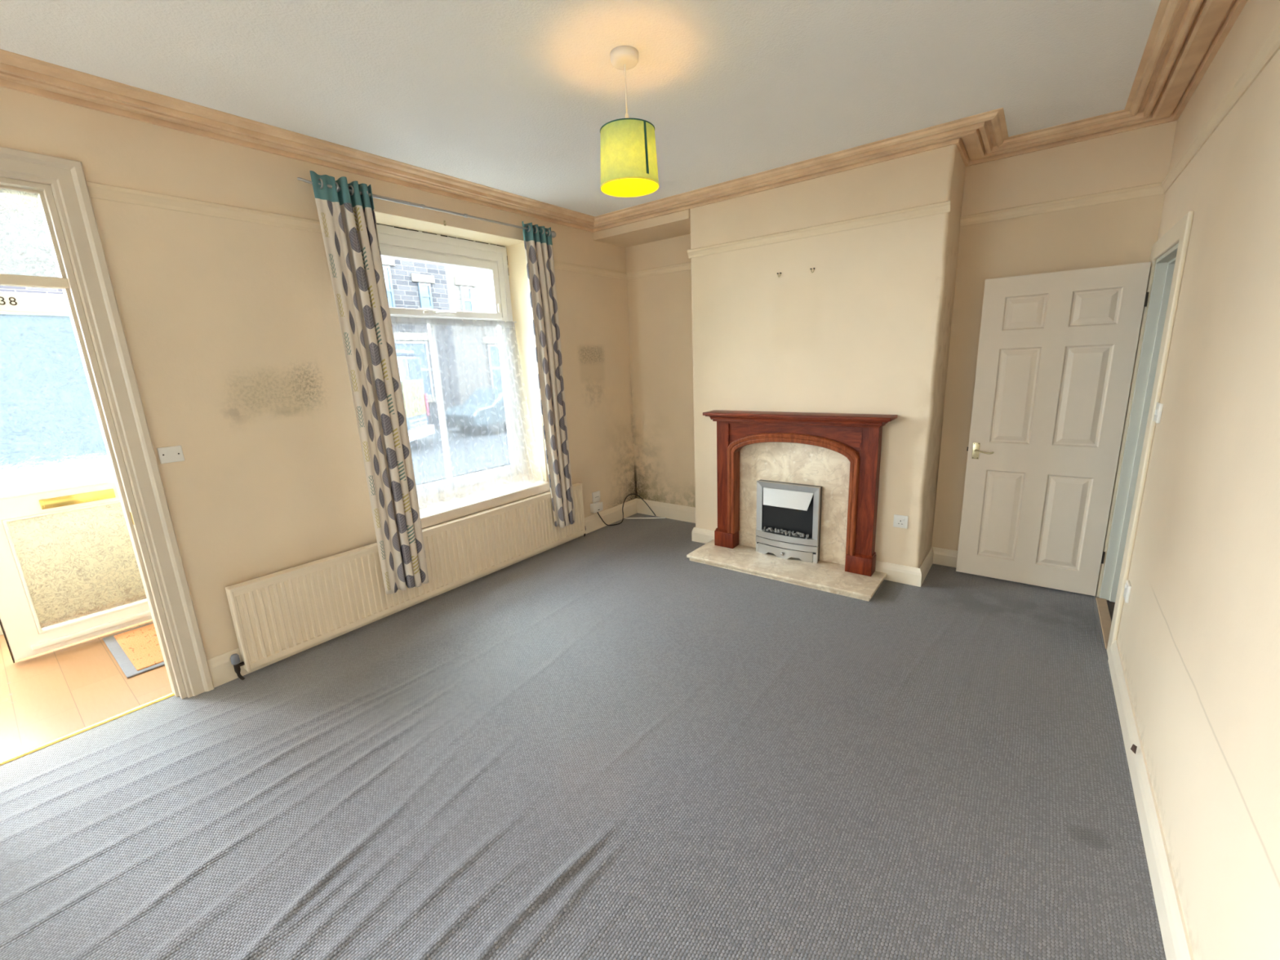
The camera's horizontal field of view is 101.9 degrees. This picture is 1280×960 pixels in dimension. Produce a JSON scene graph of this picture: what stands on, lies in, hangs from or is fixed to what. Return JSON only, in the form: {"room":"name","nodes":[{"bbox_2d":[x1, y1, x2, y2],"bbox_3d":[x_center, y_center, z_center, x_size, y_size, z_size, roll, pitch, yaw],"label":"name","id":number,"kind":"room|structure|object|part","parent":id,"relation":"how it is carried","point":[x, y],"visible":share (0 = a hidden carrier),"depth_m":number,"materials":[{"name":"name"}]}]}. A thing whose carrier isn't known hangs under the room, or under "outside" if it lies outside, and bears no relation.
{"room":"living room","nodes":[
{"label":"living room","id":0,"kind":"room"},
{"bbox_2d":[0,618,172,760],"bbox_3d":[-3.716,1.125,2.906,2.360,0.029,2.050,7,16,37],"label":"floor","id":1,"kind":"structure","parent":0,"point":[46,696],"depth_m":2.75,"materials":[{"name":"laminate"}]},
{"bbox_2d":[102,622,164,678],"bbox_3d":[-2.972,0.996,3.220,0.745,0.018,0.417,7,16,37],"label":"door mat","id":2,"kind":"object","parent":1,"relation":"on","point":[137,651],"visible":0.47,"depth_m":3.11,"materials":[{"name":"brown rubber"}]},
{"bbox_2d":[0,86,635,697],"bbox_3d":[-2.720,-0.191,2.231,0.420,2.750,8.840,7,16,37],"label":"wall","id":3,"kind":"structure","parent":0,"point":[232,327],"depth_m":2.73,"materials":[{"name":"paint"}]},
{"bbox_2d":[0,146,214,765],"bbox_3d":[-2.649,-0.019,2.084,0.164,2.483,1.038,7,16,37],"label":"door frame","id":4,"kind":"structure","parent":3,"relation":"in","point":[34,252],"depth_m":2.29,"materials":[{"name":"beige paint"}]},
{"bbox_3d":[-2.698,-0.945,1.880,0.006,0.346,0.790,7,16,37],"label":"fanlight pane","id":5,"kind":"part","parent":4,"relation":"part of","materials":[{"name":"clear glass"}]},
{"bbox_2d":[156,445,184,463],"bbox_3d":[-2.257,-0.123,2.500,0.012,0.076,0.089,7,16,37],"label":"switch cover","id":6,"kind":"object","parent":3,"relation":"attached to","point":[168,454],"visible":1,"depth_m":2.50,"materials":[{"name":"white plastic"}]},
{"bbox_2d":[86,181,321,232],"bbox_3d":[-2.014,-1.338,2.606,0.023,0.060,1.067,7,16,37],"label":"trim","id":7,"kind":"structure","parent":3,"relation":"attached to","point":[96,190],"depth_m":2.47,"materials":[{"name":"beige paint"}]},
{"bbox_2d":[225,483,586,679],"bbox_3d":[-1.335,0.550,3.758,0.064,0.522,2.728,7,16,37],"label":"radiator","id":8,"kind":"object","parent":3,"relation":"attached to","point":[275,615],"visible":0.88,"depth_m":3.22,"materials":[{"name":"beige metal"}]},
{"bbox_3d":[-2.123,0.791,2.746,0.063,0.476,0.016,7,16,37],"label":"panel","id":9,"kind":"part","parent":8,"relation":"part of","materials":[{"name":"beige metal"}]},
{"bbox_2d":[228,483,582,592],"bbox_3d":[-1.341,0.304,3.706,0.062,0.017,2.630,7,16,37],"label":"grille","id":10,"kind":"object","parent":8,"relation":"attached to","point":[296,571],"depth_m":3.18,"materials":[{"name":"beige metal"}]},
{"bbox_3d":[-0.542,0.261,4.769,0.063,0.476,0.016,7,16,37],"label":"panel","id":11,"kind":"part","parent":8,"relation":"part of","materials":[{"name":"beige metal"}]},
{"bbox_2d":[207,498,637,688],"bbox_3d":[-1.135,0.642,4.124,0.022,0.155,3.672,7,16,37],"label":"baseboard","id":12,"kind":"structure","parent":3,"relation":"attached to","point":[222,671],"depth_m":3.48,"materials":[{"name":"paint"}]},
{"bbox_2d":[297,177,555,238],"bbox_3d":[-1.259,-1.749,3.430,0.161,0.065,1.822,7,16,37],"label":"curtain rod","id":13,"kind":"object","parent":3,"relation":"attached to","point":[421,206],"visible":0.75,"depth_m":3.24,"materials":[{"name":"grey metal"}]},
{"bbox_2d":[309,170,428,594],"bbox_3d":[-1.570,-0.475,3.113,0.116,2.419,0.337,7,16,37],"label":"curtain","id":14,"kind":"object","parent":13,"relation":"hanging from","point":[348,222],"visible":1,"depth_m":3.06,"materials":[{"name":"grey fabric"}]},
{"bbox_2d":[521,221,575,528],"bbox_3d":[-0.716,-0.771,4.206,0.093,2.399,0.292,7,16,37],"label":"curtain","id":15,"kind":"object","parent":13,"relation":"hanging from","point":[539,253],"visible":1,"depth_m":4.15,"materials":[{"name":"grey fabric"}]},
{"bbox_2d":[374,210,550,528],"bbox_3d":[-1.379,-0.757,3.815,0.354,2.007,1.412,7,16,37],"label":"window","id":16,"kind":"structure","parent":3,"relation":"in","point":[503,259],"depth_m":4.11,"materials":[{"name":"white plastic"}]},
{"bbox_3d":[-1.448,-1.211,3.766,0.045,0.018,0.245,7,16,37],"label":"handle","id":17,"kind":"part","parent":16,"relation":"part of","materials":[{"name":"white plastic"}]},
{"bbox_2d":[379,245,502,319],"bbox_3d":[-1.521,-1.399,3.739,0.077,0.435,1.202,7,16,37],"label":"light","id":18,"kind":"object","parent":16,"relation":"attached to","point":[397,252],"depth_m":3.84,"materials":[{"name":"glass"}]},
{"bbox_2d":[390,315,544,509],"bbox_3d":[-1.327,-0.511,3.856,0.234,1.336,1.434,7,16,37],"label":"curtain","id":19,"kind":"object","parent":16,"relation":"hanging from","point":[395,320],"visible":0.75,"depth_m":3.94,"materials":[{"name":"white fabric"}]},
{"bbox_3d":[-1.317,0.151,4.004,0.294,0.149,1.412,7,16,37],"label":"sill","id":20,"kind":"part","parent":16,"relation":"part of","materials":[{"name":"white paint"}]},
{"bbox_2d":[591,490,600,502],"bbox_3d":[-0.421,0.161,4.999,0.019,0.100,0.100,7,16,37],"label":"wall plate","id":21,"kind":"object","parent":3,"relation":"attached to","point":[595,495],"visible":1,"depth_m":4.99,"materials":[{"name":"white plastic"}]},
{"bbox_2d":[590,501,603,513],"bbox_3d":[-0.416,0.261,4.993,0.053,0.085,0.130,7,16,37],"label":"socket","id":22,"kind":"object","parent":3,"relation":"attached to","point":[597,506],"visible":1,"depth_m":4.96,"materials":[{"name":"white plastic"}]},
{"bbox_2d":[553,260,690,279],"bbox_3d":[-0.100,-1.799,4.269,0.998,0.060,1.215,7,16,37],"label":"trim","id":23,"kind":"structure","parent":3,"relation":"attached to","point":[557,264],"depth_m":4.71,"materials":[{"name":"beige paint"}]},
{"bbox_2d":[0,0,1248,232],"bbox_3d":[-1.179,-1.275,0.614,3.740,0.051,8.440,7,16,37],"label":"trim","id":24,"kind":"structure","parent":3,"relation":"attached to","point":[1185,37],"depth_m":2.72,"materials":[{"name":"beige paint"}]},
{"bbox_2d":[409,429,510,484],"bbox_3d":[-17.142,-0.821,16.419,39.570,0.140,85.000,7,16,37],"label":"road","id":25,"kind":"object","parent":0,"point":[430,455],"depth_m":12.90,"materials":[{"name":"grey asphalt"}]},
{"bbox_2d":[444,386,506,434],"bbox_3d":[-4.432,-2.509,17.934,1.670,1.430,4.235,7,16,37],"label":"car","id":26,"kind":"object","parent":25,"relation":"on","point":[458,415],"visible":0.4,"depth_m":16.52,"materials":[{"name":"grey paint"}]},
{"bbox_2d":[413,422,506,444],"bbox_3d":[-9.332,-0.591,13.616,2.400,0.100,70.000,7,16,37],"label":"pavement","id":27,"kind":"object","parent":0,"point":[459,433],"depth_m":16.77,"materials":[{"name":"concrete"}]},
{"bbox_2d":[0,257,461,431],"bbox_3d":[-12.213,-5.121,14.312,5.450,8.650,12.430,7,16,37],"label":"house","id":28,"kind":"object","parent":27,"relation":"on","point":[409,284],"visible":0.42,"depth_m":16.96,"materials":[{"name":"stone"}]},
{"bbox_3d":[-7.939,-5.764,15.729,0.020,1.350,0.860,7,16,37],"label":"pane","id":29,"kind":"part","parent":28,"relation":"part of","materials":[{"name":"clear glass"}]},
{"bbox_3d":[-7.458,-3.545,16.756,0.020,1.730,1.430,7,16,37],"label":"pane","id":30,"kind":"part","parent":28,"relation":"part of","materials":[{"name":"clear glass"}]},
{"bbox_3d":[-6.999,-6.005,16.946,0.020,0.700,0.350,7,16,37],"label":"pane","id":31,"kind":"part","parent":28,"relation":"part of","materials":[{"name":"clear glass"}]},
{"bbox_3d":[-6.947,-5.533,17.029,0.120,0.170,0.660,7,16,37],"label":"sill","id":32,"kind":"part","parent":28,"relation":"part of","materials":[{"name":"stone"}]},
{"bbox_3d":[-7.385,-2.571,16.954,0.120,0.170,1.740,7,16,37],"label":"sill","id":33,"kind":"part","parent":28,"relation":"part of","materials":[{"name":"stone"}]},
{"bbox_2d":[395,349,435,444],"bbox_3d":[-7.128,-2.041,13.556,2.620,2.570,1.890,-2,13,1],"label":"van","id":34,"kind":"object","parent":27,"relation":"on","point":[404,371],"visible":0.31,"depth_m":13.61,"materials":[{"name":"blue paint"}]},
{"bbox_3d":[-5.919,-2.144,13.625,0.018,0.900,1.200,-2,13,1],"label":"sign panel","id":35,"kind":"part","parent":34,"relation":"part of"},
{"bbox_2d":[423,393,429,415],"bbox_3d":[-5.912,-2.097,14.405,0.030,0.600,0.140,-2,13,1],"label":"tail lamp","id":36,"kind":"object","parent":34,"relation":"attached to","point":[426,404],"depth_m":14.36,"materials":[{"name":"red plastic"}]},
{"bbox_2d":[444,265,502,404],"bbox_3d":[-4.525,-7.696,24.152,5.450,8.650,13.070,7,16,37],"label":"house","id":37,"kind":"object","parent":27,"relation":"on","point":[468,291],"visible":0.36,"depth_m":18.49,"materials":[{"name":"stone"}]},
{"bbox_3d":[-6.051,-6.288,18.165,0.020,0.830,0.370,7,16,37],"label":"pane","id":38,"kind":"part","parent":37,"relation":"part of","materials":[{"name":"clear glass"}]},
{"bbox_3d":[-5.164,-4.263,19.700,0.020,1.630,1.230,7,16,37],"label":"pane","id":39,"kind":"part","parent":37,"relation":"part of","materials":[{"name":"clear glass"}]},
{"bbox_2d":[0,0,1160,216],"bbox_3d":[-1.283,-1.389,0.698,4.290,0.150,8.790,7,16,37],"label":"ceiling","id":40,"kind":"structure","parent":0,"point":[513,96],"depth_m":2.13,"materials":[{"name":"white paint"}]},
{"bbox_2d":[600,45,659,197],"bbox_3d":[-0.052,-1.436,2.090,0.244,0.479,0.244,7,16,37],"label":"pendant lamp","id":41,"kind":"object","parent":40,"relation":"hanging from","point":[628,159],"visible":1,"depth_m":2.03,"materials":[{"name":"yellow fabric"}]},
{"bbox_3d":[-0.046,-1.306,2.120,0.240,0.210,0.240,7,16,37],"label":"lamp shade","id":42,"kind":"part","parent":41,"relation":"part of","materials":[{"name":"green fabric"}]},
{"bbox_2d":[0,512,1166,959],"bbox_3d":[-0.364,1.370,1.226,5.028,0.065,9.300,7,16,37],"label":"floor","id":43,"kind":"structure","parent":0,"point":[607,743],"depth_m":1.98,"materials":[{"name":"grey carpet"}]},
{"bbox_2d":[597,493,656,525],"bbox_3d":[-0.151,0.293,5.213,0.672,0.266,0.108,-10,15,-31],"label":"cable","id":44,"kind":"object","parent":43,"relation":"on","point":[629,494],"visible":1,"depth_m":5.19,"materials":[{"name":"plastic"}]},
{"bbox_2d":[625,517,665,519],"bbox_3d":[0.053,0.390,5.320,0.411,0.014,0.017,-1,13,6],"label":"cable","id":45,"kind":"object","parent":43,"relation":"on","point":[625,517],"visible":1,"depth_m":5.32,"materials":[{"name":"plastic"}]},
{"bbox_2d":[686,539,886,601],"bbox_3d":[1.060,0.650,3.914,1.390,0.052,0.445,7,16,37],"label":"hearth","id":46,"kind":"object","parent":43,"relation":"on","point":[826,576],"visible":0.88,"depth_m":3.79,"materials":[{"name":"beige stone"}]},
{"bbox_2d":[755,479,822,563],"bbox_3d":[1.114,0.313,3.959,0.491,0.580,0.126,7,16,37],"label":"fire","id":47,"kind":"object","parent":46,"relation":"on","point":[788,506],"visible":1,"depth_m":3.93,"materials":[{"name":"silver metal"}]},
{"bbox_3d":[1.113,0.560,4.009,0.436,0.078,0.052,7,16,37],"label":"ash drawer","id":48,"kind":"part","parent":47,"relation":"part of","materials":[{"name":"metal"}]},
{"bbox_3d":[1.121,0.261,3.958,0.401,0.386,0.001,7,16,37],"label":"fire glass","id":49,"kind":"part","parent":47,"relation":"part of","materials":[{"name":"black glass"}]},
{"bbox_2d":[763,487,813,511],"bbox_3d":[1.098,0.142,3.903,0.392,0.125,0.061,7,16,37],"label":"hood","id":50,"kind":"object","parent":47,"relation":"attached to","point":[788,498],"depth_m":3.89,"materials":[{"name":"metal"}]},
{"bbox_2d":[738,442,849,564],"bbox_3d":[1.162,0.105,3.966,0.970,0.978,0.024,7,16,37],"label":"panel","id":51,"kind":"object","parent":46,"relation":"on","point":[785,462],"visible":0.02,"depth_m":3.87,"materials":[{"name":"beige stone"}]},
{"bbox_2d":[702,409,897,576],"bbox_3d":[1.116,0.060,3.878,1.368,1.110,0.192,7,16,37],"label":"surround","id":52,"kind":"object","parent":46,"relation":"on","point":[856,437],"visible":1,"depth_m":3.65,"materials":[{"name":"brown wood"}]},
{"bbox_3d":[0.693,-0.031,4.223,0.104,0.908,0.087,7,16,37],"label":"leg","id":53,"kind":"part","parent":52,"relation":"part of","materials":[{"name":"brown wood"}]},
{"bbox_2d":[702,409,897,427],"bbox_3d":[1.095,-0.446,3.763,1.368,0.072,0.192,7,16,37],"label":"mantel shelf","id":54,"kind":"object","parent":52,"relation":"attached to","point":[811,420],"depth_m":3.67,"materials":[{"name":"brown wood"}]},
{"bbox_3d":[1.567,0.081,3.570,0.114,0.908,0.087,7,16,37],"label":"leg","id":55,"kind":"part","parent":52,"relation":"part of","materials":[{"name":"brown wood"}]},
{"bbox_2d":[592,120,1177,568],"bbox_3d":[1.414,-0.769,4.001,3.940,2.750,0.688,7,16,37],"label":"wall","id":56,"kind":"structure","parent":0,"point":[868,331],"depth_m":3.53,"materials":[{"name":"paint"}]},
{"bbox_2d":[635,497,695,523],"bbox_3d":[0.355,0.323,5.243,0.998,0.155,0.020,7,16,37],"label":"baseboard","id":57,"kind":"structure","parent":56,"relation":"attached to","point":[676,512],"depth_m":5.29,"materials":[{"name":"paint"}]},
{"bbox_2d":[691,526,714,543],"bbox_3d":[0.718,0.448,4.699,0.294,0.125,0.473,7,16,37],"label":"baseboard","id":58,"kind":"structure","parent":56,"relation":"attached to","point":[698,535],"depth_m":4.54,"materials":[{"name":"paint"}]},
{"bbox_2d":[687,200,951,257],"bbox_3d":[1.091,-1.685,3.554,1.790,0.060,0.023,7,16,37],"label":"trim","id":59,"kind":"structure","parent":56,"relation":"attached to","point":[944,206],"depth_m":3.43,"materials":[{"name":"beige paint"}]},
{"bbox_2d":[893,514,908,528],"bbox_3d":[1.775,0.283,3.538,0.089,0.088,0.016,7,16,37],"label":"socket","id":60,"kind":"object","parent":56,"relation":"attached to","point":[900,521],"visible":1,"depth_m":3.54,"materials":[{"name":"white plastic"}]},
{"bbox_2d":[875,546,957,586],"bbox_3d":[2.024,0.619,3.711,0.664,0.125,0.268,-8,14,-22],"label":"baseboard","id":61,"kind":"structure","parent":56,"relation":"attached to","point":[915,576],"depth_m":3.65,"materials":[{"name":"paint"}]},
{"bbox_2d":[1116,0,1279,959],"bbox_3d":[0.388,0.252,-0.276,0.130,2.750,8.540,7,16,37],"label":"wall","id":62,"kind":"structure","parent":0,"point":[1198,638],"depth_m":1.47,"materials":[{"name":"paint"}]},
{"bbox_2d":[955,210,1194,657],"bbox_3d":[2.621,-0.247,2.982,0.691,2.092,1.189,-3,13,-4],"label":"door","id":63,"kind":"structure","parent":62,"relation":"in","point":[1071,366],"depth_m":3.20,"materials":[{"name":"white paint"}]},
{"bbox_3d":[2.270,-0.197,3.512,0.040,0.111,0.004,7,16,37],"label":"handle plate","id":64,"kind":"part","parent":63,"relation":"part of","materials":[{"name":"gold metal"}]},
{"bbox_3d":[2.293,-0.187,3.461,0.111,0.021,0.053,7,16,37],"label":"lever","id":65,"kind":"part","parent":63,"relation":"part of","materials":[{"name":"gold metal"}]},
{"bbox_3d":[2.626,-0.199,2.763,0.018,2.090,0.962,7,16,37],"label":"architrave","id":66,"kind":"part","parent":63,"relation":"part of","materials":[{"name":"beige paint"}]},
{"bbox_2d":[960,18,1279,226],"bbox_3d":[-0.059,-0.793,-0.136,0.964,0.060,8.440,7,16,37],"label":"trim","id":67,"kind":"structure","parent":62,"relation":"attached to","point":[1270,46],"depth_m":2.54,"materials":[{"name":"beige paint"}]},
{"bbox_2d":[1123,579,1131,603],"bbox_3d":[2.312,0.529,2.469,0.017,0.086,0.085,7,16,37],"label":"socket","id":68,"kind":"object","parent":62,"relation":"attached to","point":[1127,589],"visible":1,"depth_m":2.44,"materials":[{"name":"white plastic"}]},
{"bbox_2d":[1107,640,1194,959],"bbox_3d":[0.114,1.604,-0.270,0.036,0.136,7.472,7,16,37],"label":"baseboard","id":69,"kind":"structure","parent":62,"relation":"attached to","point":[1176,944],"depth_m":1.63,"materials":[{"name":"paint"}]},
{"bbox_2d":[1153,402,1163,423],"bbox_3d":[2.299,-0.299,2.308,0.017,0.085,0.085,7,16,37],"label":"light switch","id":70,"kind":"object","parent":62,"relation":"attached to","point":[1157,414],"visible":1,"depth_m":2.28,"materials":[{"name":"white plastic"}]},
{"bbox_3d":[-3.625,-0.211,2.486,1.930,2.750,2.050,7,16,37],"label":"wall","id":71,"kind":"structure","parent":0,"visible":0},
{"bbox_2d":[0,291,151,662],"bbox_3d":[-3.438,-0.035,3.118,0.091,2.070,0.840,7,16,37],"label":"door","id":72,"kind":"structure","parent":71,"relation":"in","point":[69,572],"depth_m":3.07,"materials":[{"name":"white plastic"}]},
{"bbox_3d":[-3.456,-0.448,3.036,0.008,1.021,0.606,7,16,37],"label":"pane","id":73,"kind":"part","parent":72,"relation":"part of","materials":[{"name":"clear glass"}]},
{"bbox_3d":[-3.416,0.504,3.254,0.008,0.706,0.606,7,16,37],"label":"pane","id":74,"kind":"part","parent":72,"relation":"part of","materials":[{"name":"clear glass"}]},
{"bbox_3d":[-3.399,0.113,3.147,0.010,0.058,0.312,7,16,37],"label":"letter plate","id":75,"kind":"part","parent":72,"relation":"part of","materials":[{"name":"gold metal"}]}
]}

